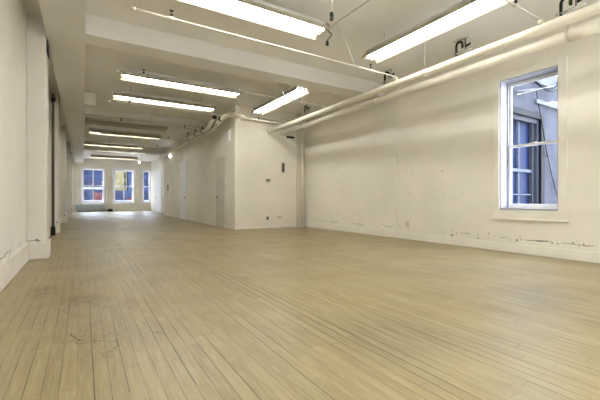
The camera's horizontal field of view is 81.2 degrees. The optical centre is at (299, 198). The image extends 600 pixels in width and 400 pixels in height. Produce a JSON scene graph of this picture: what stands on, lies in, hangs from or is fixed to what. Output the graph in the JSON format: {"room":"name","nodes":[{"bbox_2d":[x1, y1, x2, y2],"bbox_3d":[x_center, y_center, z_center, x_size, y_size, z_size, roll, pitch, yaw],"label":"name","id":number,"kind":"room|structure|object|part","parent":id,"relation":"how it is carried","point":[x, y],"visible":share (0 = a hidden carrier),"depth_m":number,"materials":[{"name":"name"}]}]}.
{"room":"empty loft space","nodes":[
{"label":"empty loft space","id":0,"kind":"room"},
{"bbox_2d":[0,0,60,262],"bbox_3d":[-7.230,-0.900,10.048,0.300,3.600,30.700,0,0,-32],"label":"wall","id":1,"kind":"structure","parent":0,"point":[13,15],"depth_m":4.21,"materials":[{"name":"beige paint"}]},
{"bbox_2d":[0,209,72,291],"bbox_3d":[-6.992,0.770,10.196,0.260,0.260,30.700,0,0,-32],"label":"baseboard","id":2,"kind":"structure","parent":1,"relation":"attached to","point":[12,264],"depth_m":4.80,"materials":[{"name":"paint"}]},
{"bbox_2d":[27,14,47,241],"bbox_3d":[-4.007,-0.900,5.352,0.230,3.600,0.420,0,0,-32],"label":"pier","id":3,"kind":"object","parent":1,"relation":"attached to","point":[37,58],"visible":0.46,"depth_m":5.18,"materials":[{"name":"paint"}]},
{"bbox_2d":[46,36,48,58],"bbox_3d":[-3.897,-2.410,5.420,0.027,0.380,0.320,0,0,-32],"label":"bracket","id":4,"kind":"object","parent":3,"relation":"attached to","point":[47,44],"visible":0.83,"depth_m":5.28,"materials":[{"name":"black metal"}]},
{"bbox_2d":[51,93,55,235],"bbox_3d":[-6.170,-0.840,8.776,0.098,3.479,0.680,0,0,-32],"label":"downpipe","id":5,"kind":"object","parent":1,"relation":"attached to","point":[53,99],"visible":1,"depth_m":8.51,"materials":[{"name":"black metal"}]},
{"bbox_2d":[51,94,58,222],"bbox_3d":[-6.465,-0.900,9.241,0.150,3.600,0.420,0,0,-32],"label":"pier","id":6,"kind":"object","parent":1,"relation":"attached to","point":[56,96],"visible":0.46,"depth_m":9.08,"materials":[{"name":"paint"}]},
{"bbox_2d":[61,126,65,215],"bbox_3d":[-8.889,-0.900,13.150,0.150,3.600,0.420,0,0,-32],"label":"pier","id":7,"kind":"object","parent":1,"relation":"attached to","point":[63,128],"visible":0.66,"depth_m":12.98,"materials":[{"name":"paint"}]},
{"bbox_2d":[66,142,69,211],"bbox_3d":[-11.312,-0.900,17.060,0.150,3.600,0.420,0,0,-32],"label":"pier","id":8,"kind":"object","parent":1,"relation":"attached to","point":[67,144],"visible":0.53,"depth_m":16.88,"materials":[{"name":"paint"}]},
{"bbox_2d":[70,153,71,208],"bbox_3d":[-13.736,-0.900,20.969,0.150,3.600,0.420,0,0,-32],"label":"pier","id":9,"kind":"object","parent":1,"relation":"attached to","point":[70,153],"visible":0.42,"depth_m":20.80,"materials":[{"name":"paint"}]},
{"bbox_2d":[72,158,150,208],"bbox_3d":[-12.211,-0.900,25.198,7.200,3.600,0.300,0,0,-32],"label":"wall","id":10,"kind":"structure","parent":0,"point":[102,163],"depth_m":24.40,"materials":[{"name":"beige paint"}]},
{"bbox_2d":[80,167,105,203],"bbox_3d":[-14.149,-0.875,23.949,1.550,2.510,0.380,0,0,-32],"label":"window","id":11,"kind":"structure","parent":10,"relation":"in","point":[82,169],"depth_m":23.90,"materials":[{"name":"white paint"}]},
{"bbox_3d":[-14.201,-1.415,24.034,1.250,1.170,0.040,0,0,-32],"label":"sash","id":12,"kind":"part","parent":11,"relation":"part of","materials":[{"name":"white paint"}]},
{"bbox_3d":[-14.175,-0.300,23.992,1.250,1.180,0.040,0,0,-32],"label":"sash","id":13,"kind":"part","parent":11,"relation":"part of","materials":[{"name":"white paint"}]},
{"bbox_2d":[73,208,150,211],"bbox_3d":[-13.067,0.800,24.473,4.920,0.200,0.030,0,0,-32],"label":"baseboard","id":14,"kind":"structure","parent":10,"relation":"attached to","point":[114,209],"depth_m":24.70,"materials":[{"name":"beige wood"}]},
{"bbox_2d":[112,168,135,203],"bbox_3d":[-12.555,-0.875,24.937,1.500,2.510,0.380,0,0,-32],"label":"window","id":15,"kind":"structure","parent":10,"relation":"in","point":[113,169],"depth_m":24.95,"materials":[{"name":"white paint"}]},
{"bbox_3d":[-12.608,-1.415,25.022,1.200,1.170,0.040,0,0,-32],"label":"sash","id":16,"kind":"part","parent":15,"relation":"part of","materials":[{"name":"white paint"}]},
{"bbox_3d":[-12.581,-0.300,24.980,1.200,1.180,0.040,0,0,-32],"label":"sash","id":17,"kind":"part","parent":15,"relation":"part of","materials":[{"name":"white paint"}]},
{"bbox_2d":[141,169,150,203],"bbox_3d":[-11.327,-0.875,25.699,0.670,2.510,0.380,0,0,-32],"label":"window","id":18,"kind":"structure","parent":10,"relation":"in","point":[142,170],"depth_m":25.68,"materials":[{"name":"white paint"}]},
{"bbox_3d":[-11.345,-1.415,25.805,0.450,1.170,0.040,0,0,-32],"label":"sash","id":19,"kind":"part","parent":18,"relation":"part of","materials":[{"name":"white paint"}]},
{"bbox_3d":[-11.319,-0.300,25.762,0.450,1.180,0.040,0,0,-32],"label":"sash","id":20,"kind":"part","parent":18,"relation":"part of","materials":[{"name":"white paint"}]},
{"bbox_2d":[151,157,163,212],"bbox_3d":[-8.904,-0.900,22.541,0.120,3.600,7.700,0,0,-32],"label":"wall","id":21,"kind":"structure","parent":0,"point":[157,165],"depth_m":24.14,"materials":[{"name":"beige paint"}]},
{"bbox_2d":[155,172,161,212],"bbox_3d":[-9.335,-0.395,23.039,0.088,2.590,1.980,0,0,-32],"label":"door","id":22,"kind":"structure","parent":21,"relation":"in","point":[158,197],"depth_m":22.82,"materials":[{"name":"white paint"}]},
{"bbox_2d":[164,106,233,228],"bbox_3d":[-4.379,-0.900,14.740,0.650,3.600,10.330,0,0,-32],"label":"wall","id":23,"kind":"structure","parent":0,"point":[201,154],"depth_m":12.82,"materials":[{"name":"beige paint"}]},
{"bbox_2d":[179,160,186,219],"bbox_3d":[-5.122,-0.355,15.238,0.088,2.510,1.280,0,0,-32],"label":"door","id":24,"kind":"structure","parent":23,"relation":"in","point":[182,165],"depth_m":15.19,"materials":[{"name":"white paint"}]},
{"bbox_2d":[216,156,224,227],"bbox_3d":[-2.554,-0.205,11.095,0.088,2.210,0.830,0,0,-32],"label":"door","id":25,"kind":"structure","parent":23,"relation":"in","point":[220,165],"depth_m":11.11,"materials":[{"name":"paint"}]},
{"bbox_2d":[225,128,230,141],"bbox_3d":[-2.151,-1.885,10.462,0.070,0.370,0.390,0,0,-32],"label":"alarm box","id":26,"kind":"object","parent":23,"relation":"attached to","point":[228,131],"visible":1,"depth_m":10.33,"materials":[{"name":"white paint"}]},
{"bbox_2d":[234,105,304,229],"bbox_3d":[-0.888,-0.900,10.750,2.380,3.600,0.132,0,0,-32],"label":"wall","id":27,"kind":"structure","parent":0,"point":[259,155],"depth_m":10.57,"materials":[{"name":"beige paint"}]},
{"bbox_2d":[281,162,284,172],"bbox_3d":[-0.534,-0.963,10.894,0.107,0.312,0.020,0,0,-32],"label":"thermostat","id":28,"kind":"object","parent":27,"relation":"attached to","point":[282,163],"visible":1,"depth_m":10.88,"materials":[{"name":"grey plastic"}]},
{"bbox_2d":[0,211,599,399],"bbox_3d":[-4.170,0.960,11.945,7.500,0.120,31.300,0,0,-32],"label":"floor","id":29,"kind":"structure","parent":0,"point":[123,305],"depth_m":2.67,"materials":[{"name":"brown wood"}]},
{"bbox_2d":[76,204,103,211],"bbox_3d":[-14.124,0.650,23.691,1.760,0.500,0.125,0,0,-32],"label":"radiator","id":30,"kind":"object","parent":29,"relation":"on","point":[79,206],"visible":1,"depth_m":23.63,"materials":[{"name":"metal"}]},
{"bbox_2d":[296,113,297,226],"bbox_3d":[-0.093,-0.900,11.120,0.088,3.600,0.090,0,0,-32],"label":"riser pipe","id":31,"kind":"object","parent":29,"relation":"on","point":[296,113],"visible":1,"depth_m":11.10,"materials":[{"name":"beige metal"}]},
{"bbox_2d":[299,114,304,226],"bbox_3d":[0.064,-0.900,11.170,0.170,3.600,0.170,0,0,-32],"label":"riser pipe","id":32,"kind":"object","parent":29,"relation":"on","point":[301,115],"visible":0.98,"depth_m":11.12,"materials":[{"name":"beige metal"}]},
{"bbox_2d":[23,0,599,161],"bbox_3d":[-4.170,-2.800,11.945,7.500,0.200,31.300,0,0,-32],"label":"ceiling","id":33,"kind":"structure","parent":0,"point":[364,28],"depth_m":6.18,"materials":[{"name":"paint"}]},
{"bbox_2d":[38,0,85,162],"bbox_3d":[-6.690,-2.550,10.383,0.490,0.300,30.700,0,0,-32],"label":"beam","id":34,"kind":"structure","parent":33,"relation":"attached to","point":[64,21],"depth_m":5.92,"materials":[{"name":"paint"}]},
{"bbox_2d":[84,91,95,108],"bbox_3d":[-5.401,-2.535,9.006,0.250,0.330,0.400,0,0,-32],"label":"beam","id":35,"kind":"structure","parent":33,"relation":"attached to","point":[90,97],"depth_m":8.85,"materials":[{"name":"paint"}]},
{"bbox_2d":[84,138,143,148],"bbox_3d":[-8.475,-2.535,16.042,2.440,0.330,0.366,0,0,-32],"label":"fluorescent light","id":36,"kind":"object","parent":33,"relation":"hanging from","point":[90,143],"visible":0.82,"depth_m":15.94,"materials":[{"name":"plastic"}]},
{"bbox_2d":[91,154,137,159],"bbox_3d":[-10.971,-2.535,20.731,2.440,0.330,0.366,0,0,-32],"label":"fluorescent light","id":37,"kind":"object","parent":33,"relation":"hanging from","point":[130,157],"visible":1,"depth_m":20.66,"materials":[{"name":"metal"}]},
{"bbox_2d":[84,145,163,154],"bbox_3d":[-8.852,-2.550,18.338,4.220,0.300,0.500,0,0,-32],"label":"beam","id":38,"kind":"structure","parent":33,"relation":"attached to","point":[159,151],"depth_m":18.01,"materials":[{"name":"paint"}]},
{"bbox_2d":[89,125,160,139],"bbox_3d":[-6.582,-2.535,13.274,2.440,0.330,0.366,0,0,-32],"label":"fluorescent light","id":39,"kind":"object","parent":33,"relation":"hanging from","point":[91,130],"visible":0.88,"depth_m":13.17,"materials":[{"name":"plastic"}]},
{"bbox_2d":[85,117,167,131],"bbox_3d":[-5.683,-2.535,11.596,2.440,0.330,0.366,0,0,-32],"label":"fluorescent light","id":40,"kind":"object","parent":33,"relation":"hanging from","point":[88,120],"visible":0.8,"depth_m":11.49,"materials":[{"name":"metal"}]},
{"bbox_2d":[99,151,157,154],"bbox_3d":[-8.032,-2.422,16.670,2.955,0.555,0.052,0,0,-32],"label":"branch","id":41,"kind":"object","parent":33,"relation":"hanging from","point":[99,151],"visible":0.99,"depth_m":16.69,"materials":[{"name":"white paint"}]},
{"bbox_2d":[98,137,175,148],"bbox_3d":[-6.565,-2.422,14.285,2.935,0.555,0.052,0,0,-32],"label":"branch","id":42,"kind":"object","parent":33,"relation":"hanging from","point":[132,137],"visible":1,"depth_m":14.15,"materials":[{"name":"white paint"}]},
{"bbox_2d":[100,122,189,140],"bbox_3d":[-5.367,-2.422,12.321,2.903,0.555,0.052,0,0,-32],"label":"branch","id":43,"kind":"object","parent":33,"relation":"hanging from","point":[140,122],"visible":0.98,"depth_m":12.20,"materials":[{"name":"white paint"}]},
{"bbox_2d":[84,107,207,127],"bbox_3d":[-4.901,-2.610,11.463,3.690,0.180,0.350,0,0,-32],"label":"beam","id":44,"kind":"structure","parent":33,"relation":"attached to","point":[93,112],"depth_m":11.21,"materials":[{"name":"paint"}]},
{"bbox_2d":[104,107,196,129],"bbox_3d":[-4.292,-2.422,10.258,2.555,0.555,0.052,0,0,-32],"label":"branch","id":45,"kind":"object","parent":33,"relation":"hanging from","point":[151,107],"visible":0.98,"depth_m":10.22,"materials":[{"name":"white paint"}]},
{"bbox_2d":[113,86,216,111],"bbox_3d":[-3.343,-2.535,8.846,2.440,0.330,0.366,0,0,-32],"label":"fluorescent light","id":46,"kind":"object","parent":33,"relation":"hanging from","point":[117,94],"visible":1,"depth_m":8.76,"materials":[{"name":"plastic"}]},
{"bbox_2d":[121,64,241,97],"bbox_3d":[-2.450,-2.535,7.482,2.440,0.330,0.366,0,0,-32],"label":"fluorescent light","id":47,"kind":"object","parent":33,"relation":"hanging from","point":[124,76],"visible":0.91,"depth_m":7.40,"materials":[{"name":"plastic"}]},
{"bbox_2d":[108,98,280,124],"bbox_3d":[-2.362,-2.397,8.819,4.343,0.618,0.137,0,0,-32],"label":"pipe","id":48,"kind":"object","parent":33,"relation":"hanging from","point":[129,103],"visible":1,"depth_m":8.69,"materials":[{"name":"white metal"}]},
{"bbox_2d":[183,115,216,138],"bbox_3d":[-3.310,-2.364,11.332,0.143,0.671,3.156,0,0,-34],"label":"pipe","id":49,"kind":"object","parent":33,"relation":"hanging from","point":[214,117],"visible":0.98,"depth_m":10.85,"materials":[{"name":"grey metal"}]},
{"bbox_2d":[159,112,276,158],"bbox_3d":[-4.206,-2.384,14.634,1.727,0.632,10.592,0,0,-32],"label":"pipe","id":50,"kind":"object","parent":33,"relation":"hanging from","point":[221,118],"visible":0.96,"depth_m":10.50,"materials":[{"name":"beige metal"}]},
{"bbox_2d":[116,69,324,108],"bbox_3d":[-1.240,-2.397,6.973,4.306,0.618,0.137,0,0,-32],"label":"pipe","id":51,"kind":"object","parent":33,"relation":"hanging from","point":[117,70],"visible":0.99,"depth_m":6.79,"materials":[{"name":"white metal"}]},
{"bbox_2d":[85,14,384,99],"bbox_3d":[-0.662,-2.550,6.885,6.070,0.300,0.440,0,0,-32],"label":"beam","id":52,"kind":"structure","parent":33,"relation":"attached to","point":[100,32],"depth_m":6.18,"materials":[{"name":"paint"}]},
{"bbox_2d":[178,0,329,39],"bbox_3d":[-0.708,-2.535,4.444,2.440,0.330,0.366,0,0,-32],"label":"fluorescent light","id":53,"kind":"object","parent":33,"relation":"hanging from","point":[256,11],"visible":1,"depth_m":4.64,"materials":[{"name":"plastic"}]},
{"bbox_2d":[325,22,331,45],"bbox_3d":[0.386,-2.375,5.088,0.102,0.310,0.158,0,0,-32],"label":"plug","id":54,"kind":"object","parent":53,"relation":"attached to","point":[327,24],"visible":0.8,"depth_m":5.07,"materials":[{"name":"black plastic"}]},
{"bbox_2d":[132,6,397,80],"bbox_3d":[-0.066,-2.397,5.042,4.266,0.618,0.137,0,0,-32],"label":"pipe","id":55,"kind":"object","parent":33,"relation":"hanging from","point":[170,17],"visible":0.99,"depth_m":4.78,"materials":[{"name":"white metal"}]},
{"bbox_2d":[251,86,308,114],"bbox_3d":[-0.592,-2.535,8.811,0.366,0.330,2.440,0,0,-32],"label":"fluorescent light","id":56,"kind":"object","parent":33,"relation":"hanging from","point":[294,93],"visible":0.77,"depth_m":8.65,"materials":[{"name":"plastic"}]},
{"bbox_2d":[303,104,310,113],"bbox_3d":[0.196,-2.580,10.046,0.060,0.240,0.330,0,0,-32],"label":"ceiling hook","id":57,"kind":"object","parent":33,"relation":"attached to","point":[305,105],"visible":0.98,"depth_m":10.05,"materials":[{"name":"metal"}]},
{"bbox_2d":[329,0,333,20],"bbox_3d":[0.377,-2.410,4.175,0.088,0.580,0.090,0,0,-32],"label":"pendant cord","id":58,"kind":"object","parent":33,"relation":"hanging from","point":[331,15],"visible":1,"depth_m":4.16,"materials":[{"name":"white paint"}]},
{"bbox_2d":[329,12,333,20],"bbox_3d":[0.377,-2.170,4.175,0.052,0.100,0.052,0,0,-32],"label":"socket","id":59,"kind":"object","parent":58,"relation":"attached to","point":[331,15],"depth_m":4.16,"materials":[{"name":"black metal"}]},
{"bbox_3d":[0.377,-2.445,4.175,0.032,0.450,0.030,0,0,-32],"label":"cord","id":60,"kind":"part","parent":58,"relation":"part of","materials":[{"name":"white paint"}]},
{"bbox_2d":[330,0,368,26],"bbox_3d":[1.321,-2.694,4.131,0.012,0.012,3.230,0,0,-32],"label":"conduit","id":61,"kind":"object","parent":33,"relation":"attached to","point":[368,0],"visible":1,"depth_m":5.08,"materials":[{"name":"metal"}]},
{"bbox_2d":[382,68,394,82],"bbox_3d":[1.861,-2.580,7.360,0.060,0.240,0.330,0,0,-32],"label":"ceiling hook","id":62,"kind":"object","parent":33,"relation":"attached to","point":[386,71],"visible":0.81,"depth_m":7.35,"materials":[{"name":"metal"}]},
{"bbox_2d":[267,1,599,133],"bbox_3d":[2.264,-2.330,5.258,0.142,0.739,12.513,0,0,-31],"label":"pipe","id":63,"kind":"object","parent":33,"relation":"hanging from","point":[593,9],"visible":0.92,"depth_m":4.94,"materials":[{"name":"white metal"}]},
{"bbox_2d":[361,0,513,63],"bbox_3d":[1.831,-2.535,5.018,0.366,0.330,2.440,0,0,-32],"label":"fluorescent light","id":64,"kind":"object","parent":33,"relation":"hanging from","point":[463,11],"visible":1,"depth_m":4.96,"materials":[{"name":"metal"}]},
{"bbox_2d":[280,0,599,135],"bbox_3d":[2.666,-2.323,5.507,0.174,0.754,12.513,0,0,-31],"label":"pipe","id":65,"kind":"object","parent":33,"relation":"hanging from","point":[592,27],"visible":0.98,"depth_m":5.29,"materials":[{"name":"white metal"}]},
{"bbox_2d":[453,36,471,55],"bbox_3d":[2.746,-2.580,5.933,0.060,0.240,0.330,0,0,-32],"label":"ceiling hook","id":66,"kind":"object","parent":33,"relation":"attached to","point":[457,42],"visible":1,"depth_m":5.92,"materials":[{"name":"metal"}]},
{"bbox_3d":[2.720,-2.575,5.975,0.040,0.229,0.148,0,0,-32],"label":"hook arm","id":67,"kind":"part","parent":66,"relation":"part of","materials":[{"name":"black metal"}]},
{"bbox_2d":[504,0,542,24],"bbox_3d":[2.163,-2.397,3.705,1.806,0.618,0.137,0,0,-32],"label":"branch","id":68,"kind":"object","parent":33,"relation":"hanging from","point":[515,5],"visible":0.98,"depth_m":3.96,"materials":[{"name":"white paint"}]},
{"bbox_2d":[555,0,585,16],"bbox_3d":[3.563,-2.580,4.615,0.060,0.240,0.330,0,0,-32],"label":"ceiling hook","id":69,"kind":"object","parent":33,"relation":"attached to","point":[561,12],"visible":0.98,"depth_m":4.61,"materials":[{"name":"white paint"}]},
{"bbox_3d":[3.537,-2.575,4.658,0.040,0.229,0.148,0,0,-32],"label":"hook arm","id":70,"kind":"part","parent":69,"relation":"part of","materials":[{"name":"black metal"}]},
{"bbox_2d":[305,13,599,252],"bbox_3d":[3.550,-0.900,6.231,0.400,3.600,12.850,0,0,-32],"label":"wall","id":71,"kind":"structure","parent":0,"point":[445,129],"depth_m":6.69,"materials":[{"name":"beige paint"}]},
{"bbox_2d":[371,87,396,230],"bbox_3d":[1.993,-0.900,8.342,0.020,3.600,0.840,0,0,-32],"label":"pilaster","id":72,"kind":"object","parent":71,"relation":"attached to","point":[383,115],"visible":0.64,"depth_m":8.30,"materials":[{"name":"beige paint"}]},
{"bbox_2d":[304,222,599,262],"bbox_3d":[3.444,0.825,5.989,0.035,0.150,12.550,0,0,-32],"label":"baseboard","id":73,"kind":"structure","parent":71,"relation":"attached to","point":[587,256],"depth_m":6.30,"materials":[{"name":"beige wood"}]},
{"bbox_2d":[491,55,568,222],"bbox_3d":[3.826,-0.882,5.743,0.445,2.475,1.130,0,0,-32],"label":"window","id":74,"kind":"structure","parent":71,"relation":"in","point":[503,208],"depth_m":5.85,"materials":[{"name":"white paint"}]},
{"bbox_3d":[3.656,0.343,5.637,0.045,0.025,1.130,0,0,-32],"label":"moulding","id":75,"kind":"part","parent":74,"relation":"part of","materials":[{"name":"beige wood"}]},
{"bbox_3d":[3.901,-1.441,5.796,0.035,1.122,0.844,0,0,-32],"label":"sash","id":76,"kind":"part","parent":74,"relation":"part of","materials":[{"name":"white paint"}]},
{"bbox_3d":[3.870,-0.380,5.776,0.035,1.080,0.844,0,0,-32],"label":"sash","id":77,"kind":"part","parent":74,"relation":"part of","materials":[{"name":"white paint"}]},
{"label":"outside","id":78,"kind":"structure","parent":0,"visible":0},
{"bbox_3d":[-21.063,2.150,38.717,45.000,0.100,31.990,0,0,-32],"label":"street","id":79,"kind":"object","parent":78,"visible":0},
{"bbox_2d":[84,170,148,201],"bbox_3d":[-19.088,-1.600,38.377,20.000,7.400,1.650,0,0,-32],"label":"building","id":80,"kind":"structure","parent":79,"relation":"on","point":[88,174],"depth_m":36.48,"materials":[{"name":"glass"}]},
{"bbox_3d":[-19.322,0.700,37.379,4.650,2.600,0.100,0,0,-32],"label":"brick panel","id":81,"kind":"part","parent":80,"relation":"part of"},
{"bbox_2d":[116,171,126,190],"bbox_3d":[-21.866,-1.700,41.720,2.400,7.600,6.040,0,0,-32],"label":"building","id":82,"kind":"structure","parent":79,"relation":"on","point":[119,174],"depth_m":39.30,"materials":[{"name":"yellow stone"}]},
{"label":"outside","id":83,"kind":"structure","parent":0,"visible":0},
{"bbox_3d":[8.383,3.950,5.551,7.100,0.100,8.600,0,0,-32],"label":"ground","id":84,"kind":"structure","parent":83,"visible":0},
{"bbox_2d":[512,76,556,203],"bbox_3d":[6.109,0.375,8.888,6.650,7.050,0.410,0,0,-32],"label":"window pane","id":85,"kind":"structure","parent":84,"relation":"on","point":[532,182],"depth_m":8.57,"materials":[{"name":"glass"}]},
{"bbox_3d":[5.148,-0.670,8.322,1.560,2.540,0.020,0,0,-32],"label":"pane","id":86,"kind":"part","parent":85,"relation":"part of","materials":[{"name":"blue glass"}]},
{"bbox_2d":[515,88,535,92],"bbox_3d":[5.250,-2.515,8.138,0.910,0.253,0.042,0,0,-32],"label":"conduit","id":87,"kind":"object","parent":85,"relation":"attached to","point":[532,88],"visible":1,"depth_m":8.10,"materials":[{"name":"metal"}]},
{"bbox_3d":[5.187,-0.670,8.258,1.560,2.540,0.110,0,0,-32],"label":"frame","id":88,"kind":"part","parent":85,"relation":"part of","materials":[{"name":"white wood"}]},
{"bbox_2d":[534,81,556,91],"bbox_3d":[6.148,-2.848,8.648,1.388,0.464,0.142,0,0,-32],"label":"cable","id":89,"kind":"object","parent":85,"relation":"attached to","point":[536,82],"visible":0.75,"depth_m":8.47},
{"bbox_2d":[536,90,556,194],"bbox_3d":[6.179,-1.209,8.708,1.300,2.829,0.032,0,0,-32],"label":"cable","id":90,"kind":"object","parent":85,"relation":"attached to","point":[536,90],"visible":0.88,"depth_m":8.62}
]}

